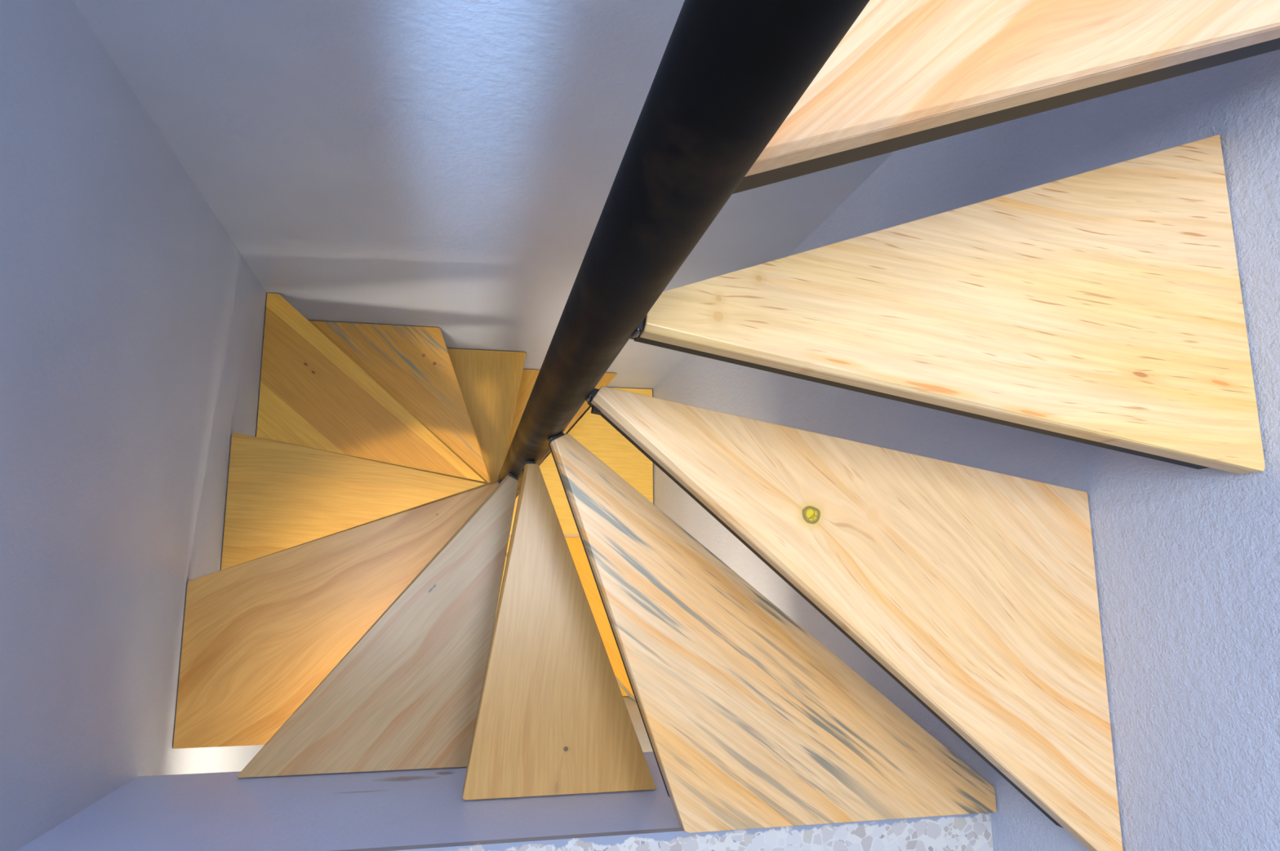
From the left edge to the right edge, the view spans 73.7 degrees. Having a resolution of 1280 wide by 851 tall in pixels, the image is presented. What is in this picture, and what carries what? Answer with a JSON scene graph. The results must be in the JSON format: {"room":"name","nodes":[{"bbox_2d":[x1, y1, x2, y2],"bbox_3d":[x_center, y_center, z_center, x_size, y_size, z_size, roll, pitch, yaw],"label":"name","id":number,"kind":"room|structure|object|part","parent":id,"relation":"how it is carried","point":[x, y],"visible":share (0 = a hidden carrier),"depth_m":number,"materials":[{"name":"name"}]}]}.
{"room":"spiral staircase","nodes":[
{"label":"spiral staircase","id":0,"kind":"room"},
{"bbox_2d":[0,0,266,850],"bbox_3d":[-0.699,1.072,0.637,0.077,5.500,3.434,2,80,-12],"label":"wall","id":1,"kind":"structure","parent":0,"point":[132,321],"depth_m":1.15,"materials":[{"name":"paint"}]},
{"bbox_2d":[17,751,681,850],"bbox_3d":[-0.160,1.688,1.031,1.176,0.466,2.354,2,80,-12],"label":"wall","id":2,"kind":"structure","parent":1,"relation":"attached to","point":[224,811],"depth_m":1.12,"materials":[{"name":"paint"}]},
{"bbox_2d":[73,0,894,419],"bbox_3d":[-0.096,-0.560,1.063,1.176,5.500,0.077,2,80,-12],"label":"wall","id":3,"kind":"structure","parent":0,"point":[452,166],"depth_m":1.41,"materials":[{"name":"paint"}]},
{"bbox_2d":[540,419,579,537],"bbox_3d":[-0.665,0.536,3.633,1.176,0.066,1.161,2,80,-12],"label":"floor","id":4,"kind":"structure","parent":0,"point":[575,424],"depth_m":3.77,"materials":[{"name":"wood"}]},
{"bbox_2d":[494,557,627,696],"bbox_3d":[-0.519,0.775,3.471,0.940,0.219,0.627,2,80,-12],"label":"step","id":5,"kind":"structure","parent":4,"relation":"on","point":[624,694],"depth_m":3.40,"materials":[{"name":"orange wood"}]},
{"bbox_2d":[506,537,635,701],"bbox_3d":[-0.289,0.738,3.299,0.574,0.219,0.635,2,80,-12],"label":"step","id":6,"kind":"structure","parent":5,"relation":"on","point":[575,547],"depth_m":3.22,"materials":[{"name":"orange wood"}]},
{"bbox_2d":[509,387,653,537],"bbox_3d":[-0.246,0.142,3.188,0.553,0.219,0.541,2,80,-12],"label":"step","id":7,"kind":"structure","parent":6,"relation":"on","point":[593,432],"depth_m":3.11,"materials":[{"name":"brown wood"}]},
{"bbox_2d":[497,0,869,497],"bbox_3d":[-0.093,-0.034,0.968,0.058,5.500,0.058,2,80,-12],"label":"pole","id":8,"kind":"object","parent":4,"relation":"on","point":[729,74],"visible":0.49,"depth_m":0.38,"materials":[{"name":"black metal"}]},
{"bbox_2d":[173,480,500,749],"bbox_3d":[-0.542,0.370,1.618,0.691,0.037,0.337,-18,84,-15],"label":"stair tread","id":9,"kind":"structure","parent":8,"relation":"attached to","point":[260,635],"depth_m":1.57,"materials":[{"name":"brown wood"}]},
{"bbox_2d":[221,432,488,570],"bbox_3d":[-0.600,0.198,1.865,0.559,0.037,0.348,2,80,-12],"label":"stair tread","id":10,"kind":"structure","parent":8,"relation":"attached to","point":[281,496],"depth_m":1.83,"materials":[{"name":"brown wood"}]},
{"bbox_2d":[256,293,488,482],"bbox_3d":[-0.738,0.028,2.095,0.740,0.037,0.320,42,74,-2],"label":"stair tread","id":11,"kind":"structure","parent":8,"relation":"attached to","point":[313,394],"depth_m":2.09,"materials":[{"name":"brown wood"}]},
{"bbox_2d":[236,473,518,778],"bbox_3d":[-0.327,0.403,1.429,0.272,0.037,0.636,41,74,-2],"label":"stair tread","id":12,"kind":"structure","parent":8,"relation":"attached to","point":[406,695],"depth_m":1.40,"materials":[{"name":"brown wood"}]},
{"bbox_2d":[309,320,492,483],"bbox_3d":[-0.607,-0.135,2.381,0.744,0.037,0.267,41,75,-2],"label":"stair tread","id":13,"kind":"structure","parent":8,"relation":"attached to","point":[413,364],"depth_m":2.36,"materials":[{"name":"brown wood"}]},
{"bbox_2d":[447,348,526,481],"bbox_3d":[-0.491,0.001,2.610,0.275,0.037,0.468,2,80,-12],"label":"stair tread","id":14,"kind":"structure","parent":8,"relation":"attached to","point":[489,381],"depth_m":2.61,"materials":[{"name":"brown wood"}]},
{"bbox_2d":[462,460,656,800],"bbox_3d":[-0.116,0.290,1.266,0.274,0.037,0.478,2,80,-12],"label":"stair tread","id":15,"kind":"structure","parent":8,"relation":"attached to","point":[553,718],"depth_m":1.23,"materials":[{"name":"brown wood"}]},
{"bbox_3d":[-0.122,0.281,1.277,0.256,0.013,0.445,2,80,-12],"label":"steel frame","id":16,"kind":"part","parent":15,"relation":"part of","materials":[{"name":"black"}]},
{"bbox_2d":[507,368,617,453],"bbox_3d":[-0.373,-0.033,2.870,0.267,0.037,0.616,41,75,-3],"label":"stair tread","id":17,"kind":"structure","parent":8,"relation":"attached to","point":[529,377],"depth_m":2.87,"materials":[{"name":"brown wood"}]},
{"bbox_2d":[547,432,996,833],"bbox_3d":[0.097,0.349,1.073,0.753,0.037,0.282,40,75,-3],"label":"stair tread","id":18,"kind":"structure","parent":8,"relation":"attached to","point":[750,722],"depth_m":1.07,"materials":[{"name":"beige wood"}]},
{"bbox_3d":[0.077,0.326,1.083,0.685,0.013,0.264,40,75,-3],"label":"steel frame","id":19,"kind":"part","parent":18,"relation":"part of","materials":[{"name":"black"}]},
{"bbox_2d":[585,386,1123,850],"bbox_3d":[0.315,0.111,0.934,0.746,0.037,0.305,42,74,-2],"label":"stair tread","id":20,"kind":"structure","parent":8,"relation":"attached to","point":[973,589],"depth_m":0.90,"materials":[{"name":"brown wood"}]},
{"bbox_2d":[630,134,1265,474],"bbox_3d":[0.269,-0.123,0.738,0.563,0.037,0.320,2,80,-12],"label":"stair tread","id":21,"kind":"structure","parent":8,"relation":"attached to","point":[1103,307],"depth_m":0.73,"materials":[{"name":"brown wood"}]},
{"bbox_3d":[0.256,-0.118,0.745,0.530,0.013,0.302,2,80,-12],"label":"steel frame","id":22,"kind":"part","parent":21,"relation":"part of","materials":[{"name":"black"}]},
{"bbox_2d":[732,0,1279,194],"bbox_3d":[0.304,-0.389,0.570,0.693,0.046,0.327,-18,84,-15],"label":"stair tread","id":23,"kind":"structure","parent":8,"relation":"attached to","point":[906,73],"depth_m":0.50,"materials":[{"name":"brown wood"}]},
{"bbox_2d":[622,696,653,752],"bbox_3d":[-0.434,0.952,2.460,1.176,2.141,0.077,2,80,-12],"label":"wall","id":24,"kind":"structure","parent":0,"point":[631,704],"depth_m":2.76,"materials":[{"name":"paint"}]},
{"bbox_2d":[333,813,993,850],"bbox_3d":[-0.111,1.646,0.799,1.176,0.015,2.354,2,80,-12],"label":"floor","id":25,"kind":"structure","parent":0,"point":[962,833],"depth_m":1.06,"materials":[{"name":"stone"}]},
{"bbox_2d":[652,48,1279,850],"bbox_3d":[0.527,1.111,0.892,0.077,5.500,3.434,2,80,-12],"label":"wall","id":26,"kind":"structure","parent":0,"point":[1187,560],"depth_m":0.88,"materials":[{"name":"paint"}]}
]}

